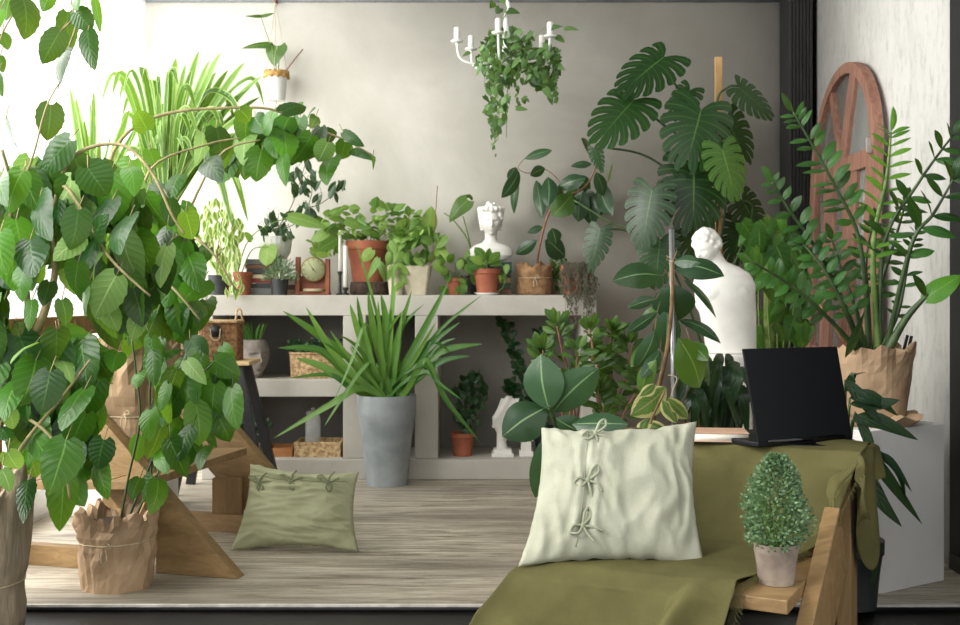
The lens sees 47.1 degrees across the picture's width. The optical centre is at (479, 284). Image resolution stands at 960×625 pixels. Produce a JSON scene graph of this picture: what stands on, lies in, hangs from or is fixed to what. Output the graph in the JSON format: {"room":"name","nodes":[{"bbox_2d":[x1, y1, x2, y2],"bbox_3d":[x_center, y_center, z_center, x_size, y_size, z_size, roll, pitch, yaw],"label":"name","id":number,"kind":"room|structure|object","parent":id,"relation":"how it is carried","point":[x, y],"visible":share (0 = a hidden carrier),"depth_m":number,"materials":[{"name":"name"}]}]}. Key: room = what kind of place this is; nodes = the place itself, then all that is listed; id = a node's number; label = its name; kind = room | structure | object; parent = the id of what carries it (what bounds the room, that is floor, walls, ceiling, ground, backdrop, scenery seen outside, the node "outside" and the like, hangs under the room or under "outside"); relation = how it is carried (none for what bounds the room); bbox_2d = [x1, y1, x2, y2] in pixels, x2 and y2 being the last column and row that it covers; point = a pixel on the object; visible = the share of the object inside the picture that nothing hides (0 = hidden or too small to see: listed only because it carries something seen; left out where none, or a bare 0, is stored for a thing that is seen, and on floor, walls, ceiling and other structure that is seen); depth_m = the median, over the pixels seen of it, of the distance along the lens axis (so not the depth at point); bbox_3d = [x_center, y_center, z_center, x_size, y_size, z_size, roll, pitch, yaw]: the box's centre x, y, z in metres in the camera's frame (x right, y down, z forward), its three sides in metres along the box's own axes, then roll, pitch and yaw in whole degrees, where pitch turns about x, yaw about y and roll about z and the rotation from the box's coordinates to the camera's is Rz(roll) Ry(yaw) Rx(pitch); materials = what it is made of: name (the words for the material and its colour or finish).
{"room":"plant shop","nodes":[
{"label":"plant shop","id":0,"kind":"room"},
{"bbox_2d":[33,490,48,522],"bbox_3d":[-1.830,-0.640,3.650,0.100,3.220,4.300,0,0,0],"label":"wall","id":1,"kind":"structure","parent":0,"point":[41,510],"depth_m":4.46,"materials":[{"name":"white paint"}]},
{"bbox_2d":[122,0,135,159],"bbox_3d":[-1.830,-0.585,3.970,0.060,2.830,3.584,0,0,0],"label":"window","id":2,"kind":"structure","parent":1,"relation":"in","point":[128,6],"depth_m":5.72,"materials":[{"name":"white paint"}]},
{"bbox_3d":[-0.200,-2.100,3.100,3.600,0.100,0.100,0,0,0],"label":"ceiling beam","id":3,"kind":"structure","parent":1,"relation":"attached to","visible":0},
{"bbox_2d":[0,0,101,96],"bbox_3d":[-1.210,-1.287,3.080,0.365,1.527,0.262,0,0,0],"label":"leaves","id":4,"kind":"object","parent":3,"relation":"hanging from","point":[58,41],"visible":1,"depth_m":3.04,"materials":[{"name":"green plant"}]},
{"bbox_3d":[-1.745,-1.105,4.925,0.044,1.910,1.650,0,0,0],"label":"sheer curtain","id":5,"kind":"object","parent":1,"relation":"attached to","visible":0},
{"bbox_2d":[89,66,90,125],"bbox_3d":[-1.737,-1.390,4.900,0.012,1.696,0.012,0,0,0],"label":"blind cord","id":6,"kind":"object","parent":5,"relation":"hanging from","point":[89,66],"visible":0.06,"depth_m":4.90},
{"bbox_2d":[82,2,779,428],"bbox_3d":[-0.150,-0.260,5.850,3.900,2.460,0.100,0,0,0],"label":"wall","id":7,"kind":"structure","parent":0,"point":[392,75],"depth_m":5.80,"materials":[{"name":"paint"}]},
{"bbox_2d":[241,0,302,101],"bbox_3d":[-1.074,-1.226,5.695,0.268,0.544,0.178,0,0,-35],"label":"wall pot","id":8,"kind":"object","parent":7,"relation":"hanging from","point":[276,80],"visible":1,"depth_m":5.67,"materials":[{"name":"white ceramic"}]},
{"bbox_2d":[82,0,779,1],"bbox_3d":[-0.100,-1.920,5.845,4.000,0.860,0.110,0,0,0],"label":"trim","id":9,"kind":"structure","parent":7,"relation":"attached to","point":[82,0],"depth_m":5.79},
{"bbox_2d":[25,470,959,624],"bbox_3d":[0.000,0.980,2.610,6.400,0.060,6.420,0,0,0],"label":"floor","id":10,"kind":"structure","parent":0,"point":[421,541],"depth_m":3.61,"materials":[{"name":"beige wood"}]},
{"bbox_2d":[63,285,102,516],"bbox_3d":[-1.620,0.450,4.600,0.180,1.000,0.180,0,0,0],"label":"pedestal","id":11,"kind":"object","parent":10,"relation":"on","point":[93,495],"visible":0.03,"depth_m":4.51,"materials":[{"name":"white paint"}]},
{"bbox_2d":[70,87,133,165],"bbox_3d":[-1.557,-0.433,4.603,0.285,0.766,0.191,0,0,0],"label":"dracaena","id":12,"kind":"object","parent":11,"relation":"on","point":[83,139],"visible":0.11,"depth_m":4.56,"materials":[{"name":"green plant"}]},
{"bbox_2d":[0,82,184,624],"bbox_3d":[-1.179,0.208,3.025,0.838,1.524,0.490,0,0,16],"label":"pot plant","id":13,"kind":"object","parent":10,"relation":"on","point":[58,211],"visible":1,"depth_m":2.99,"materials":[{"name":"green plant"}]},
{"bbox_2d":[0,315,275,578],"bbox_3d":[-1.128,0.532,3.930,0.915,0.835,0.870,0,0,14],"label":"wooden lounge chair","id":14,"kind":"object","parent":10,"relation":"on","point":[185,546],"visible":0.27,"depth_m":3.68,"materials":[{"name":"brown wood"}]},
{"bbox_2d":[98,100,375,467],"bbox_3d":[-0.858,-0.029,3.836,0.988,1.311,0.774,0,0,-24],"label":"plant","id":15,"kind":"object","parent":14,"relation":"on","point":[262,141],"visible":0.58,"depth_m":3.74,"materials":[{"name":"plant"}]},
{"bbox_2d":[72,327,243,594],"bbox_3d":[-0.994,0.537,3.410,0.585,0.826,0.362,0,0,8],"label":"plant","id":16,"kind":"object","parent":10,"relation":"on","point":[116,555],"visible":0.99,"depth_m":3.39,"materials":[{"name":"green plant"}]},
{"bbox_2d":[167,478,177,496],"bbox_3d":[-1.416,0.380,4.750,0.180,1.140,0.180,0,0,0],"label":"pedestal","id":17,"kind":"object","parent":10,"relation":"on","point":[173,484],"visible":0.02,"depth_m":4.78,"materials":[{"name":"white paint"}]},
{"bbox_2d":[101,51,264,224],"bbox_3d":[-1.270,-0.600,4.726,0.690,0.821,0.435,0,0,0],"label":"plant","id":18,"kind":"object","parent":17,"relation":"on","point":[173,133],"visible":0.65,"depth_m":4.67,"materials":[{"name":"green plant"}]},
{"bbox_2d":[178,358,276,495],"bbox_3d":[-1.178,0.651,5.100,0.448,0.608,0.330,0,0,0],"label":"stool","id":19,"kind":"object","parent":10,"relation":"on","point":[247,381],"visible":0.29,"depth_m":5.19,"materials":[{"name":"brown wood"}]},
{"bbox_2d":[198,308,244,360],"bbox_3d":[-1.201,0.226,5.098,0.212,0.240,0.164,0,0,0],"label":"basket","id":20,"kind":"object","parent":19,"relation":"on","point":[231,329],"visible":0.6,"depth_m":5.04,"materials":[{"name":"brown wicker"}]},
{"bbox_2d":[230,463,358,551],"bbox_3d":[-0.654,0.805,3.981,0.469,0.290,0.184,0,0,4],"label":"floor cushion","id":21,"kind":"object","parent":10,"relation":"on","point":[282,508],"visible":1,"depth_m":3.93,"materials":[{"name":"green fabric"}]},
{"bbox_2d":[276,236,480,487],"bbox_3d":[-0.472,0.359,5.225,0.963,1.181,0.331,0,0,0],"label":"planter","id":22,"kind":"object","parent":10,"relation":"on","point":[386,404],"visible":1,"depth_m":5.13,"materials":[{"name":"plant"}]},
{"bbox_2d":[202,294,596,478],"bbox_3d":[-0.393,0.500,5.582,1.934,0.900,0.425,0,0,0],"label":"shelf unit","id":23,"kind":"object","parent":10,"relation":"on","point":[285,400],"visible":0.4,"depth_m":5.41,"materials":[{"name":"white wood"}]},
{"bbox_2d":[196,197,244,299],"bbox_3d":[-1.286,-0.177,5.444,0.279,0.507,0.222,0,0,0],"label":"fig","id":24,"kind":"object","parent":23,"relation":"on","point":[223,286],"visible":0.87,"depth_m":5.39,"materials":[{"name":"plant"}]},
{"bbox_2d":[208,275,228,294],"bbox_3d":[-1.305,0.000,5.500,0.110,0.100,0.110,0,0,0],"label":"pot","id":25,"kind":"object","parent":24,"relation":"on","point":[221,283],"depth_m":5.45,"materials":[{"name":"ceramic"}]},
{"bbox_2d":[243,321,269,377],"bbox_3d":[-1.141,0.325,5.531,0.165,0.283,0.185,0,0,0],"label":"planter","id":26,"kind":"object","parent":23,"relation":"on","point":[253,347],"visible":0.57,"depth_m":5.48,"materials":[{"name":"grey concrete"}]},
{"bbox_2d":[240,410,272,447],"bbox_3d":[-1.128,0.740,5.501,0.197,0.225,0.128,0,0,0],"label":"pot plant","id":27,"kind":"object","parent":23,"relation":"on","point":[269,424],"visible":0.1,"depth_m":5.49,"materials":[{"name":"green plant"}]},
{"bbox_2d":[250,288,272,294],"bbox_3d":[-1.099,0.034,5.550,0.130,0.032,0.154,0,0,0],"label":"book","id":28,"kind":"object","parent":23,"relation":"on","point":[254,291],"visible":0.78,"depth_m":5.47,"materials":[{"name":"grey paper"}]},
{"bbox_2d":[251,283,271,287],"bbox_3d":[-1.102,0.004,5.550,0.127,0.026,0.152,0,0,0],"label":"book","id":29,"kind":"object","parent":28,"relation":"on","point":[253,285],"visible":0.78,"depth_m":5.47,"materials":[{"name":"grey paper"}]},
{"bbox_2d":[252,279,271,282],"bbox_3d":[-1.101,-0.021,5.550,0.130,0.022,0.155,0,0,0],"label":"book","id":30,"kind":"object","parent":29,"relation":"on","point":[253,280],"visible":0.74,"depth_m":5.47,"materials":[{"name":"red paper"}]},
{"bbox_2d":[252,274,276,278],"bbox_3d":[-1.096,-0.043,5.550,0.125,0.020,0.150,0,0,-3],"label":"book","id":31,"kind":"object","parent":30,"relation":"on","point":[255,276],"visible":0.6,"depth_m":5.47,"materials":[{"name":"beige paper"}]},
{"bbox_2d":[246,269,276,273],"bbox_3d":[-1.100,-0.067,5.550,0.125,0.026,0.150,0,0,0],"label":"book","id":32,"kind":"object","parent":31,"relation":"on","point":[255,271],"visible":0.61,"depth_m":5.47,"materials":[{"name":"black paper"}]},
{"bbox_2d":[245,264,273,268],"bbox_3d":[-1.104,-0.091,5.550,0.131,0.022,0.155,0,0,0],"label":"book","id":33,"kind":"object","parent":32,"relation":"on","point":[247,266],"visible":0.67,"depth_m":5.48,"materials":[{"name":"brown paper"}]},
{"bbox_2d":[246,259,276,264],"bbox_3d":[-1.101,-0.116,5.550,0.128,0.026,0.153,0,0,0],"label":"book","id":34,"kind":"object","parent":33,"relation":"on","point":[249,261],"visible":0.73,"depth_m":5.48,"materials":[{"name":"grey paper"}]},
{"bbox_2d":[257,160,345,259],"bbox_3d":[-0.898,-0.391,5.543,0.447,0.523,0.189,0,0,0],"label":"ribbed pot hoya","id":35,"kind":"object","parent":34,"relation":"on","point":[283,243],"visible":0.92,"depth_m":5.51,"materials":[{"name":"green plant"}]},
{"bbox_2d":[233,212,324,294],"bbox_3d":[-0.996,-0.156,5.425,0.475,0.411,0.099,0,0,14],"label":"philodendron","id":36,"kind":"object","parent":23,"relation":"on","point":[267,254],"visible":0.84,"depth_m":5.43,"materials":[{"name":"plant"}]},
{"bbox_2d":[233,272,252,294],"bbox_3d":[-1.179,-0.007,5.470,0.099,0.115,0.099,0,0,0],"label":"pot","id":37,"kind":"object","parent":36,"relation":"on","point":[246,277],"depth_m":5.44,"materials":[{"name":"ceramic"}]},
{"bbox_2d":[260,254,299,294],"bbox_3d":[-0.989,-0.054,5.452,0.199,0.209,0.165,0,0,0],"label":"pot","id":38,"kind":"object","parent":23,"relation":"on","point":[279,286],"visible":1,"depth_m":5.43,"materials":[{"name":"plastic"}]},
{"bbox_2d":[271,444,293,456],"bbox_3d":[-0.995,0.830,5.525,0.130,0.045,0.150,0,0,0],"label":"pot","id":39,"kind":"object","parent":23,"relation":"on","point":[279,450],"visible":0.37,"depth_m":5.45,"materials":[{"name":"orange ceramic"}]},
{"bbox_2d":[287,290,294,294],"bbox_3d":[-0.962,0.037,5.620,0.073,0.026,0.141,0,0,0],"label":"book","id":40,"kind":"object","parent":23,"relation":"on","point":[289,292],"visible":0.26,"depth_m":5.55,"materials":[{"name":"brown paper"}]},
{"bbox_2d":[288,285,294,289],"bbox_3d":[-0.968,0.011,5.620,0.072,0.024,0.141,0,0,0],"label":"book","id":41,"kind":"object","parent":40,"relation":"on","point":[290,287],"visible":0.33,"depth_m":5.55,"materials":[{"name":"brown paper"}]},
{"bbox_2d":[288,280,294,284],"bbox_3d":[-0.969,-0.013,5.620,0.074,0.022,0.142,0,0,0],"label":"book","id":42,"kind":"object","parent":41,"relation":"on","point":[292,282],"visible":0.34,"depth_m":5.55,"materials":[{"name":"beige paper"}]},
{"bbox_2d":[295,257,330,294],"bbox_3d":[-0.838,-0.045,5.508,0.171,0.191,0.104,0,0,0],"label":"desk clock","id":43,"kind":"object","parent":23,"relation":"on","point":[315,278],"visible":0.98,"depth_m":5.50,"materials":[{"name":"red wood"}]},
{"bbox_2d":[303,289,323,290],"bbox_3d":[-0.833,0.025,5.508,0.104,0.014,0.104,0,0,0],"label":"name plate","id":44,"kind":"object","parent":43,"relation":"on","point":[303,289],"depth_m":5.46,"materials":[{"name":"metal"}]},
{"bbox_2d":[286,337,342,378],"bbox_3d":[-0.834,0.365,5.570,0.288,0.201,0.203,0,0,0],"label":"wicker basket planter","id":45,"kind":"object","parent":23,"relation":"on","point":[297,367],"visible":0.48,"depth_m":5.48,"materials":[{"name":"beige wicker"}]},
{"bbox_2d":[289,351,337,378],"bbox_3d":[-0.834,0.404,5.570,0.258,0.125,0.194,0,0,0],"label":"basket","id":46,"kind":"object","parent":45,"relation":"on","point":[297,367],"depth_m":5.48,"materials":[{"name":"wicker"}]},
{"bbox_2d":[293,437,342,456],"bbox_3d":[-0.805,0.815,5.543,0.236,0.074,0.213,0,0,0],"label":"wicker tray","id":47,"kind":"object","parent":23,"relation":"on","point":[304,446],"visible":0.87,"depth_m":5.44,"materials":[{"name":"beige wicker"}]},
{"bbox_2d":[336,230,342,294],"bbox_3d":[-0.695,-0.115,5.460,0.040,0.330,0.040,0,0,0],"label":"candle","id":48,"kind":"object","parent":23,"relation":"on","point":[339,271],"visible":0.99,"depth_m":5.45,"materials":[{"name":"wax"}]},
{"bbox_2d":[342,244,349,294],"bbox_3d":[-0.668,-0.078,5.460,0.040,0.256,0.040,0,0,0],"label":"candle","id":49,"kind":"object","parent":23,"relation":"on","point":[345,287],"visible":0.96,"depth_m":5.45,"materials":[{"name":"wax"}]},
{"bbox_2d":[350,282,388,294],"bbox_3d":[-0.552,0.017,5.575,0.218,0.066,0.208,0,0,0],"label":"log slice","id":50,"kind":"object","parent":23,"relation":"on","point":[356,288],"visible":0.76,"depth_m":5.48,"materials":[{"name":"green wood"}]},
{"bbox_2d":[306,196,423,281],"bbox_3d":[-0.575,-0.229,5.519,0.615,0.428,0.354,0,0,0],"label":"plant","id":51,"kind":"object","parent":50,"relation":"on","point":[373,252],"visible":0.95,"depth_m":5.48,"materials":[{"name":"green plant"}]},
{"bbox_2d":[385,239,408,294],"bbox_3d":[-0.410,-0.092,5.445,0.129,0.284,0.146,0,0,0],"label":"cactus","id":52,"kind":"object","parent":23,"relation":"on","point":[400,268],"visible":0.89,"depth_m":5.42,"materials":[{"name":"plant"}]},
{"bbox_2d":[386,186,447,294],"bbox_3d":[-0.310,-0.223,5.501,0.306,0.545,0.177,0,0,0],"label":"square pot","id":53,"kind":"object","parent":23,"relation":"on","point":[418,279],"visible":0.85,"depth_m":5.45,"materials":[{"name":"ceramic"}]},
{"bbox_2d":[439,250,475,294],"bbox_3d":[-0.099,-0.060,5.472,0.210,0.222,0.152,0,0,0],"label":"trailing plant","id":54,"kind":"object","parent":23,"relation":"on","point":[456,286],"visible":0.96,"depth_m":5.44,"materials":[{"name":"green plant"}]},
{"bbox_2d":[444,194,476,294],"bbox_3d":[-0.087,-0.210,5.655,0.105,0.521,0.214,0,0,41],"label":"leaf plant","id":55,"kind":"object","parent":23,"relation":"on","point":[461,205],"visible":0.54,"depth_m":5.65,"materials":[{"name":"plant"}]},
{"bbox_2d":[450,370,487,456],"bbox_3d":[-0.054,0.635,5.528,0.193,0.433,0.182,0,0,0],"label":"jade plant","id":56,"kind":"object","parent":23,"relation":"on","point":[462,441],"visible":0.94,"depth_m":5.47,"materials":[{"name":"green plant"}]},
{"bbox_2d":[466,247,509,294],"bbox_3d":[0.029,-0.068,5.459,0.222,0.237,0.138,0,0,-11],"label":"plant","id":57,"kind":"object","parent":23,"relation":"on","point":[486,278],"visible":1,"depth_m":5.41,"materials":[{"name":"green plant"}]},
{"bbox_2d":[497,289,510,294],"bbox_3d":[0.074,0.035,5.580,0.175,0.030,0.146,0,0,0],"label":"book","id":58,"kind":"object","parent":23,"relation":"on","point":[502,291],"visible":0.43,"depth_m":5.51,"materials":[{"name":"brown paper"}]},
{"bbox_2d":[498,283,510,288],"bbox_3d":[0.066,0.005,5.580,0.170,0.028,0.140,0,0,-3],"label":"book","id":59,"kind":"object","parent":58,"relation":"on","point":[500,285],"visible":0.48,"depth_m":5.51,"materials":[{"name":"paper"}]},
{"bbox_2d":[498,278,510,282],"bbox_3d":[0.071,-0.023,5.580,0.175,0.026,0.146,0,0,0],"label":"book","id":60,"kind":"object","parent":59,"relation":"on","point":[508,279],"visible":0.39,"depth_m":5.51,"materials":[{"name":"brown paper"}]},
{"bbox_3d":[0.071,-0.049,5.580,0.176,0.024,0.148,0,0,0],"label":"book","id":61,"kind":"object","parent":60,"relation":"on","visible":0},
{"bbox_2d":[480,262,511,272],"bbox_3d":[0.071,-0.088,5.580,0.170,0.054,0.140,0,0,-3],"label":"book","id":62,"kind":"object","parent":61,"relation":"on","point":[502,263],"visible":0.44,"depth_m":5.51,"materials":[{"name":"paper"}]},
{"bbox_2d":[470,201,512,261],"bbox_3d":[0.056,-0.270,5.580,0.199,0.308,0.147,0,0,31],"label":"bust","id":63,"kind":"object","parent":62,"relation":"on","point":[490,216],"visible":0.8,"depth_m":5.54,"materials":[{"name":"white paint"}]},
{"bbox_2d":[491,396,518,456],"bbox_3d":[0.127,0.704,5.495,0.140,0.297,0.110,0,0,0],"label":"statuette","id":64,"kind":"object","parent":23,"relation":"on","point":[501,450],"visible":0.7,"depth_m":5.46,"materials":[{"name":"white ceramic"}]},
{"bbox_2d":[495,316,554,447],"bbox_3d":[0.249,0.503,5.600,0.345,0.697,0.150,0,0,0],"label":"plant","id":65,"kind":"object","parent":23,"relation":"on","point":[513,389],"visible":0.45,"depth_m":5.59,"materials":[{"name":"green plant"}]},
{"bbox_2d":[519,440,532,456],"bbox_3d":[0.230,0.807,5.495,0.070,0.090,0.070,0,0,0],"label":"block","id":66,"kind":"object","parent":23,"relation":"on","point":[525,451],"visible":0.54,"depth_m":5.46,"materials":[{"name":"white stone"}]},
{"bbox_2d":[501,138,613,294],"bbox_3d":[0.390,-0.347,5.540,0.568,0.794,0.305,0,0,0],"label":"rubber plant","id":67,"kind":"object","parent":23,"relation":"on","point":[536,279],"visible":0.99,"depth_m":5.51,"materials":[{"name":"green plant"}]},
{"bbox_2d":[549,259,566,294],"bbox_3d":[0.411,-0.044,5.652,0.129,0.189,0.153,0,0,0],"label":"pot","id":68,"kind":"object","parent":23,"relation":"on","point":[556,270],"visible":0.46,"depth_m":5.60,"materials":[{"name":"fabric"}]},
{"bbox_2d":[558,261,599,333],"bbox_3d":[0.487,0.064,5.459,0.213,0.366,0.186,0,0,0],"label":"plant","id":69,"kind":"object","parent":23,"relation":"on","point":[573,274],"visible":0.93,"depth_m":5.39,"materials":[{"name":"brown plant"}]},
{"bbox_2d":[26,607,959,611],"bbox_3d":[0.100,0.963,3.271,4.600,0.014,0.010,0,0,0],"label":"trim","id":70,"kind":"structure","parent":10,"relation":"attached to","point":[29,609],"depth_m":3.27,"materials":[{"name":"black paint"}]},
{"bbox_2d":[27,604,959,606],"bbox_3d":[0.100,0.952,3.268,4.600,0.008,0.013,0,0,0],"label":"trim","id":71,"kind":"structure","parent":10,"relation":"attached to","point":[28,605],"depth_m":3.26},
{"bbox_2d":[502,354,627,497],"bbox_3d":[0.232,0.571,3.201,0.342,0.758,0.433,0,0,0],"label":"rubber plant","id":72,"kind":"object","parent":10,"relation":"on","point":[550,389],"visible":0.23,"depth_m":3.05,"materials":[{"name":"green plant"}]},
{"bbox_2d":[526,307,607,416],"bbox_3d":[0.348,0.517,4.241,0.299,0.866,0.308,0,0,22],"label":"small leaved ficus","id":73,"kind":"object","parent":10,"relation":"on","point":[537,341],"visible":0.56,"depth_m":4.24,"materials":[{"name":"plant"}]},
{"bbox_2d":[582,315,659,421],"bbox_3d":[0.546,0.534,4.382,0.317,0.832,0.327,0,0,0],"label":"plant","id":74,"kind":"object","parent":10,"relation":"on","point":[607,388],"visible":0.56,"depth_m":4.36,"materials":[{"name":"plant"}]},
{"bbox_2d":[630,384,688,429],"bbox_3d":[0.484,0.624,3.296,0.211,0.653,0.196,0,0,40],"label":"rubber plant","id":75,"kind":"object","parent":10,"relation":"on","point":[651,400],"visible":0.21,"depth_m":3.30,"materials":[{"name":"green plant"}]},
{"bbox_2d":[612,229,723,424],"bbox_3d":[0.569,0.387,3.443,0.359,1.125,0.389,0,0,0],"label":"rubber plant","id":76,"kind":"object","parent":10,"relation":"on","point":[689,359],"visible":0.6,"depth_m":3.41,"materials":[{"name":"green plant"}]},
{"bbox_2d":[573,42,773,426],"bbox_3d":[0.905,-0.082,5.000,0.919,2.064,0.459,0,0,0],"label":"monstera","id":77,"kind":"object","parent":10,"relation":"on","point":[702,133],"visible":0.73,"depth_m":4.90,"materials":[{"name":"plant"}]},
{"bbox_2d":[518,468,856,624],"bbox_3d":[0.476,0.734,2.660,0.763,0.613,0.958,0,0,28],"label":"wooden bench","id":78,"kind":"object","parent":10,"relation":"on","point":[826,582],"visible":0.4,"depth_m":2.50,"materials":[{"name":"brown wood"}]},
{"bbox_2d":[469,427,885,624],"bbox_3d":[0.462,0.688,2.664,0.858,0.559,1.016,0,0,28],"label":"throw","id":79,"kind":"object","parent":78,"relation":"on","point":[698,591],"visible":0.52,"depth_m":2.50,"materials":[{"name":"fabric"}]},
{"bbox_2d":[518,418,702,566],"bbox_3d":[0.314,0.491,2.623,0.454,0.329,0.256,0,0,0],"label":"square cushion","id":80,"kind":"object","parent":79,"relation":"on","point":[626,493],"visible":0.98,"depth_m":2.57,"materials":[{"name":"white fabric"}]},
{"bbox_2d":[694,427,748,441],"bbox_3d":[0.632,0.400,2.935,0.155,0.024,0.110,0,0,6],"label":"notebook","id":81,"kind":"object","parent":79,"relation":"on","point":[702,434],"visible":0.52,"depth_m":2.89,"materials":[{"name":"white paper"}]},
{"bbox_2d":[694,439,853,445],"bbox_3d":[0.767,0.414,2.910,0.448,0.003,0.142,0,0,10],"label":"tray","id":82,"kind":"object","parent":79,"relation":"on","point":[814,443],"visible":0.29,"depth_m":2.86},
{"bbox_2d":[731,346,851,446],"bbox_3d":[0.795,0.289,2.955,0.343,0.250,0.219,0,0,-25],"label":"laptop","id":83,"kind":"object","parent":82,"relation":"on","point":[797,394],"visible":0.95,"depth_m":2.87,"materials":[{"name":"black plastic"}]},
{"bbox_2d":[738,451,816,586],"bbox_3d":[0.645,0.506,2.404,0.166,0.286,0.157,0,0,0],"label":"potted plant","id":84,"kind":"object","parent":78,"relation":"on","point":[776,557],"visible":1,"depth_m":2.37,"materials":[{"name":"plant"}]},
{"bbox_2d":[676,353,749,429],"bbox_3d":[0.780,0.584,3.628,0.297,0.731,0.287,0,0,0],"label":"plant","id":85,"kind":"object","parent":10,"relation":"on","point":[725,403],"visible":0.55,"depth_m":3.54,"materials":[{"name":"green plant"}]},
{"bbox_2d":[709,353,752,429],"bbox_3d":[0.970,0.607,4.250,0.220,0.686,0.220,0,0,0],"label":"pedestal","id":86,"kind":"object","parent":10,"relation":"on","point":[737,357],"visible":0.02,"depth_m":4.17,"materials":[{"name":"paint"}]},
{"bbox_2d":[691,227,755,353],"bbox_3d":[0.939,0.020,4.250,0.254,0.485,0.175,0,0,0],"label":"statue","id":87,"kind":"object","parent":86,"relation":"on","point":[731,296],"visible":0.87,"depth_m":4.18,"materials":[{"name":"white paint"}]},
{"bbox_2d":[735,212,814,348],"bbox_3d":[1.246,0.323,4.628,0.339,1.255,0.534,0,0,12],"label":"plant","id":88,"kind":"object","parent":10,"relation":"on","point":[759,236],"visible":0.49,"depth_m":4.53,"materials":[{"name":"plant"}]},
{"bbox_2d":[736,92,959,427],"bbox_3d":[1.140,-0.079,3.503,0.766,1.048,0.331,0,0,-5],"label":"plant","id":89,"kind":"object","parent":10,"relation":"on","point":[887,367],"visible":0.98,"depth_m":3.45,"materials":[{"name":"green plant"}]},
{"bbox_2d":[844,372,921,612],"bbox_3d":[1.121,0.598,3.227,0.217,0.703,0.264,0,0,-12],"label":"plant","id":90,"kind":"object","parent":10,"relation":"on","point":[868,400],"visible":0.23,"depth_m":3.12,"materials":[{"name":"green plant"}]},
{"bbox_2d":[853,421,943,593],"bbox_3d":[1.241,0.698,3.594,0.370,0.505,0.360,0,0,-31],"label":"plinth","id":91,"kind":"object","parent":10,"relation":"on","point":[913,556],"visible":0.33,"depth_m":3.46,"materials":[{"name":"white paint"}]},
{"bbox_2d":[780,0,812,347],"bbox_3d":[1.639,-0.650,5.700,0.122,3.200,0.180,0,0,0],"label":"wall column","id":92,"kind":"structure","parent":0,"point":[796,16],"depth_m":5.62,"materials":[{"name":"black wood"}]},
{"bbox_2d":[813,0,949,564],"bbox_3d":[1.701,-0.640,4.747,0.080,3.220,2.105,0,0,4],"label":"wall","id":93,"kind":"structure","parent":0,"point":[904,44],"depth_m":4.08,"materials":[{"name":"paint"}]},
{"bbox_2d":[805,62,883,346],"bbox_3d":[1.602,-0.016,4.904,0.103,1.931,1.074,0,0,4],"label":"window","id":94,"kind":"structure","parent":93,"relation":"in","point":[851,107],"depth_m":4.79,"materials":[{"name":"red wood"}]},
{"bbox_2d":[950,0,959,556],"bbox_3d":[1.620,-0.640,2.999,0.100,3.220,1.400,0,0,1],"label":"wall","id":95,"kind":"structure","parent":0,"point":[954,4],"depth_m":3.66,"materials":[{"name":"white paint"}]},
{"bbox_2d":[949,552,959,574],"bbox_3d":[1.575,0.932,2.995,0.020,0.075,1.390,0,0,1],"label":"baseboard","id":96,"kind":"structure","parent":95,"relation":"attached to","point":[954,560],"depth_m":3.65,"materials":[{"name":"wood"}]},
{"bbox_3d":[-0.150,-2.110,4.600,3.700,0.120,0.120,0,0,0],"label":"ceiling beam","id":97,"kind":"structure","parent":0,"visible":0},
{"bbox_2d":[451,0,556,68],"bbox_3d":[0.095,-1.477,4.588,0.436,1.146,0.363,0,0,0],"label":"chandelier","id":98,"kind":"object","parent":97,"relation":"hanging from","point":[498,32],"visible":0.64,"depth_m":4.58,"materials":[{"name":"white metal"}]},
{"bbox_2d":[489,0,519,19],"bbox_3d":[0.102,-1.192,4.551,0.127,0.170,0.140,0,0,0],"label":"sprig","id":99,"kind":"object","parent":98,"relation":"attached to","point":[498,10],"visible":1,"depth_m":4.54,"materials":[{"name":"green plant"}]},
{"bbox_2d":[462,24,577,156],"bbox_3d":[0.166,-0.821,4.600,0.482,0.574,0.398,0,0,0],"label":"ivy plant","id":100,"kind":"object","parent":98,"relation":"hanging from","point":[539,77],"visible":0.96,"depth_m":4.52,"materials":[{"name":"green plant"}]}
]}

